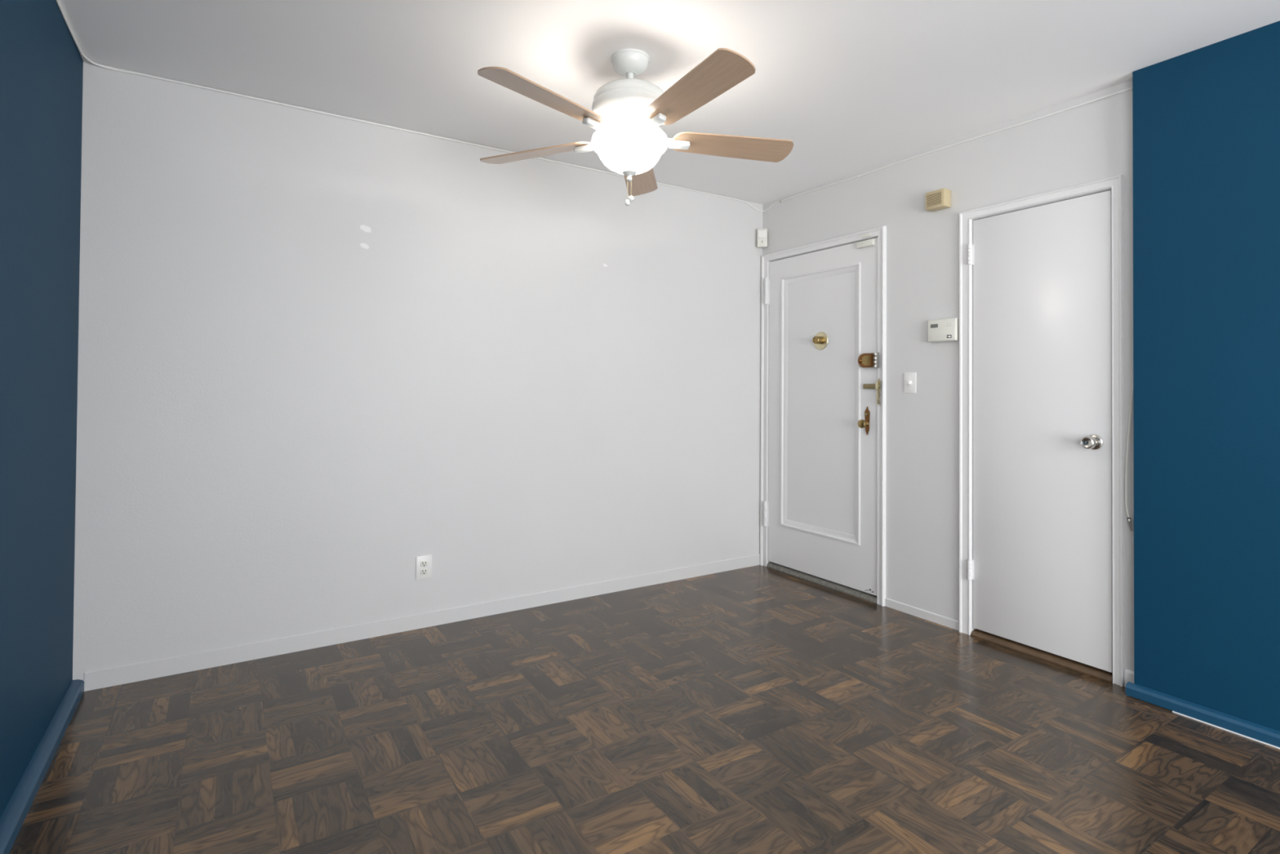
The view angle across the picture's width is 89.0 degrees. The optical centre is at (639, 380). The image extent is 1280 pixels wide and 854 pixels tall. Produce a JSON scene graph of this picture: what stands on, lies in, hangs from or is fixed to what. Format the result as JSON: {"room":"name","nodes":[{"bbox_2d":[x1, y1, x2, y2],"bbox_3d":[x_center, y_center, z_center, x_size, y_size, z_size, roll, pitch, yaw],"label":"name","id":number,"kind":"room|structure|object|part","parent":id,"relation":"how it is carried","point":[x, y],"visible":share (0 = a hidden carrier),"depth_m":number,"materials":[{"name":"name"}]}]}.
{"room":"empty living room","nodes":[
{"label":"empty living room","id":0,"kind":"room"},
{"bbox_2d":[0,0,83,817],"bbox_3d":[-0.686,-0.041,0.068,0.120,2.440,5.720,1,-1,-32],"label":"wall","id":1,"kind":"structure","parent":0,"point":[42,63],"depth_m":1.96,"materials":[{"name":"blue paint"}]},
{"bbox_2d":[0,679,84,853],"bbox_3d":[-0.660,1.156,0.145,0.036,0.050,5.600,1,-1,-32],"label":"baseboard","id":2,"kind":"structure","parent":1,"relation":"attached to","point":[13,817],"depth_m":1.93,"materials":[{"name":"blue paint"}]},
{"bbox_2d":[72,61,762,680],"bbox_3d":[-0.687,0.002,3.527,3.830,2.440,0.120,1,-1,-32],"label":"wall","id":3,"kind":"structure","parent":0,"point":[320,355],"depth_m":3.09,"materials":[{"name":"grey paint"}]},
{"bbox_2d":[84,553,759,691],"bbox_3d":[-0.664,1.186,3.457,3.510,0.072,0.006,1,-1,-32],"label":"baseboard","id":4,"kind":"structure","parent":3,"relation":"attached to","point":[136,672],"depth_m":3.08,"materials":[{"name":"grey paint"}]},
{"bbox_2d":[415,554,431,580],"bbox_3d":[-1.063,0.920,3.204,0.077,0.116,0.009,1,-1,-32],"label":"wall outlet","id":5,"kind":"object","parent":3,"relation":"attached to","point":[423,563],"visible":1,"depth_m":3.20,"materials":[{"name":"white plastic"}]},
{"bbox_2d":[420,568,427,574],"bbox_3d":[-1.062,0.940,3.202,0.034,0.028,0.003,1,-1,-32],"label":"receptacle","id":6,"kind":"object","parent":5,"relation":"attached to","point":[423,571],"depth_m":3.20,"materials":[{"name":"white plastic"}]},
{"bbox_2d":[420,560,427,566],"bbox_3d":[-1.061,0.901,3.203,0.034,0.028,0.003,1,-1,-32],"label":"receptacle","id":7,"kind":"object","parent":5,"relation":"attached to","point":[423,562],"depth_m":3.20,"materials":[{"name":"white plastic"}]},
{"bbox_2d":[756,228,767,247],"bbox_3d":[0.820,-0.954,4.371,0.068,0.122,0.040,0,-1,13],"label":"detector","id":8,"kind":"object","parent":3,"relation":"attached to","point":[762,233],"visible":1,"depth_m":4.35,"materials":[{"name":"white plastic"}]},
{"bbox_2d":[8,564,1279,853],"bbox_3d":[0.839,1.242,1.098,3.830,0.080,5.840,1,-1,-32],"label":"floor","id":9,"kind":"structure","parent":0,"point":[758,708],"depth_m":2.14,"materials":[{"name":"brown wood"}]},
{"bbox_2d":[766,561,876,603],"bbox_3d":[1.107,1.225,3.992,0.073,0.030,0.867,1,-1,-32],"label":"threshold","id":10,"kind":"object","parent":9,"relation":"on","point":[866,596],"visible":0.8,"depth_m":3.93,"materials":[{"name":"brown wood"}]},
{"bbox_2d":[970,628,1112,682],"bbox_3d":[1.789,1.219,2.917,0.075,0.024,0.592,1,-1,-32],"label":"threshold","id":11,"kind":"object","parent":9,"relation":"on","point":[1085,668],"visible":0.8,"depth_m":2.87,"materials":[{"name":"brown wood"}]},
{"bbox_2d":[58,0,1279,204],"bbox_3d":[0.856,-1.277,1.129,3.830,0.080,5.840,1,-1,-32],"label":"ceiling","id":12,"kind":"structure","parent":0,"point":[855,86],"depth_m":2.46,"materials":[{"name":"white paint"}]},
{"bbox_2d":[55,0,1132,212],"bbox_3d":[0.811,-1.209,1.161,3.553,0.056,5.502,1,-1,-32],"label":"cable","id":13,"kind":"object","parent":12,"relation":"attached to","point":[57,1],"visible":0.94,"depth_m":3.03,"materials":[{"name":"white plastic"}]},
{"bbox_2d":[477,48,793,205],"bbox_3d":[-0.016,-0.946,2.438,1.273,0.561,1.227,1,-1,-32],"label":"ceiling fan","id":14,"kind":"object","parent":12,"relation":"hanging from","point":[626,114],"visible":1,"depth_m":2.37,"materials":[{"name":"white wood"}]},
{"bbox_3d":[-0.420,-0.921,2.641,0.497,0.006,0.143,-1,10,23],"label":"blade","id":15,"kind":"part","parent":14,"relation":"part of","materials":[{"name":"brown wood"}]},
{"bbox_3d":[-0.309,-0.940,2.168,0.143,0.006,0.497,15,8,40],"label":"blade","id":16,"kind":"part","parent":14,"relation":"part of","materials":[{"name":"brown wood"}]},
{"bbox_3d":[-0.048,-0.677,2.478,0.019,0.023,0.019,1,-1,-32],"label":"pull knob","id":17,"kind":"part","parent":14,"relation":"part of","materials":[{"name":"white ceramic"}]},
{"bbox_3d":[-0.039,-0.868,2.480,0.291,0.152,0.291,1,-1,-32],"label":"lamp shade","id":18,"kind":"part","parent":14,"relation":"part of","materials":[{"name":"white glass"}]},
{"bbox_3d":[-0.034,-0.690,2.478,0.023,0.023,0.023,1,-1,-32],"label":"pull knob","id":19,"kind":"part","parent":14,"relation":"part of","materials":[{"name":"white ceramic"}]},
{"bbox_3d":[-0.004,-0.910,2.892,0.143,0.006,0.497,-13,-3,4],"label":"blade","id":20,"kind":"part","parent":14,"relation":"part of","materials":[{"name":"brown wood"}]},
{"bbox_3d":[0.175,-0.942,2.127,0.143,0.006,0.497,16,-10,-30],"label":"blade","id":21,"kind":"part","parent":14,"relation":"part of","materials":[{"name":"brown wood"}]},
{"bbox_3d":[0.364,-0.923,2.575,0.497,0.006,0.143,1,-15,-13],"label":"blade","id":22,"kind":"part","parent":14,"relation":"part of","materials":[{"name":"brown wood"}]},
{"bbox_2d":[762,80,1133,671],"bbox_3d":[2.428,0.005,2.047,0.160,2.440,5.720,1,-1,-32],"label":"wall","id":23,"kind":"structure","parent":0,"point":[1092,141],"depth_m":3.33,"materials":[{"name":"grey paint"}]},
{"bbox_2d":[763,237,877,595],"bbox_3d":[1.081,0.202,3.990,0.110,1.995,0.885,1,-1,-32],"label":"door","id":24,"kind":"structure","parent":23,"relation":"in","point":[820,510],"depth_m":3.96,"materials":[{"name":"white paint"}]},
{"bbox_3d":[1.092,0.134,3.992,0.020,1.620,0.630,1,-1,-32],"label":"panel moulding","id":25,"kind":"part","parent":24,"relation":"part of","materials":[{"name":"white paint"}]},
{"bbox_3d":[1.257,0.245,3.663,0.058,0.049,0.049,1,-1,-32],"label":"knob","id":26,"kind":"part","parent":24,"relation":"part of","materials":[{"name":"gold metal"}]},
{"bbox_2d":[856,238,875,248],"bbox_3d":[1.280,-0.774,3.691,0.026,0.036,0.112,1,-1,-32],"label":"sensor","id":27,"kind":"object","parent":24,"relation":"attached to","point":[868,242],"depth_m":3.68,"materials":[{"name":"white plastic"}]},
{"bbox_2d":[875,379,880,405],"bbox_3d":[1.314,0.064,3.592,0.020,0.150,0.036,1,-1,-32],"label":"chain","id":28,"kind":"object","parent":24,"relation":"attached to","point":[877,385],"visible":1,"depth_m":3.59,"materials":[{"name":"gold metal"}]},
{"bbox_3d":[1.316,0.064,3.584,0.015,0.150,0.015,0,-1,16],"label":"chain","id":29,"kind":"part","parent":28,"relation":"part of","materials":[{"name":"gold metal"}]},
{"bbox_2d":[760,226,886,606],"bbox_3d":[1.075,0.196,3.987,0.040,2.088,0.979,1,-1,-32],"label":"door frame","id":30,"kind":"structure","parent":23,"relation":"attached to","point":[880,357],"depth_m":3.62,"materials":[{"name":"white paint"}]},
{"bbox_2d":[862,232,871,237],"bbox_3d":[1.279,-0.817,3.675,0.006,0.016,0.060,1,-1,-32],"label":"magnet","id":31,"kind":"object","parent":30,"relation":"attached to","point":[867,234],"visible":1,"depth_m":3.67,"materials":[{"name":"white plastic"}]},
{"bbox_2d":[904,372,915,392],"bbox_3d":[1.427,0.013,3.453,0.023,0.109,0.072,1,-1,-32],"label":"light switch","id":32,"kind":"object","parent":23,"relation":"attached to","point":[909,377],"visible":1,"depth_m":3.45,"materials":[{"name":"white plastic"}]},
{"bbox_2d":[885,597,959,631],"bbox_3d":[1.461,1.212,3.388,0.006,0.045,0.428,1,-1,-32],"label":"baseboard","id":33,"kind":"structure","parent":23,"relation":"attached to","point":[935,618],"depth_m":3.37,"materials":[{"name":"grey paint"}]},
{"bbox_2d":[925,187,951,211],"bbox_3d":[1.510,-0.913,3.303,0.065,0.089,0.104,1,-1,-32],"label":"door chime","id":34,"kind":"object","parent":23,"relation":"attached to","point":[939,199],"visible":1,"depth_m":3.27,"materials":[{"name":"beige plastic"}]},
{"bbox_2d":[928,317,958,342],"bbox_3d":[1.529,-0.252,3.290,0.030,0.112,0.155,1,-1,-32],"label":"alarm keypad","id":35,"kind":"object","parent":23,"relation":"attached to","point":[940,330],"visible":1,"depth_m":3.27,"materials":[{"name":"white plastic"}]},
{"bbox_2d":[967,190,1112,672],"bbox_3d":[1.760,0.207,2.915,0.116,1.976,0.600,1,-1,-32],"label":"door","id":36,"kind":"structure","parent":23,"relation":"in","point":[1040,570],"depth_m":2.88,"materials":[{"name":"white paint"}]},
{"bbox_3d":[1.864,0.257,2.698,0.060,0.054,0.054,1,-1,-32],"label":"knob","id":37,"kind":"part","parent":36,"relation":"part of","materials":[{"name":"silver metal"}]},
{"bbox_2d":[959,174,1124,686],"bbox_3d":[1.762,0.200,2.921,0.022,2.062,0.693,1,-1,-32],"label":"door frame","id":38,"kind":"structure","parent":23,"relation":"attached to","point":[1115,184],"depth_m":2.88,"materials":[{"name":"white paint"}]},
{"bbox_2d":[1124,668,1133,686],"bbox_3d":[1.963,1.194,2.592,0.012,0.068,0.057,1,-1,-32],"label":"baseboard","id":39,"kind":"structure","parent":23,"relation":"attached to","point":[1128,674],"depth_m":2.60,"materials":[{"name":"white paint"}]},
{"bbox_2d":[1132,20,1279,731],"bbox_3d":[2.936,-0.004,1.083,0.136,2.440,3.549,1,-1,-32],"label":"wall","id":40,"kind":"structure","parent":0,"point":[1206,120],"depth_m":2.35,"materials":[{"name":"blue paint"}]},
{"bbox_2d":[1124,383,1133,530],"bbox_3d":[1.968,0.269,2.600,0.014,0.664,0.056,1,-1,-42],"label":"coaxial cable","id":41,"kind":"object","parent":40,"relation":"hanging from","point":[1128,517],"visible":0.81,"depth_m":2.61,"materials":[{"name":"white plastic"}]},
{"bbox_2d":[1125,681,1279,749],"bbox_3d":[2.822,1.190,1.084,0.026,0.050,3.449,1,-1,-32],"label":"baseboard","id":42,"kind":"structure","parent":40,"relation":"attached to","point":[1257,732],"depth_m":2.32,"materials":[{"name":"blue paint"}]}
]}

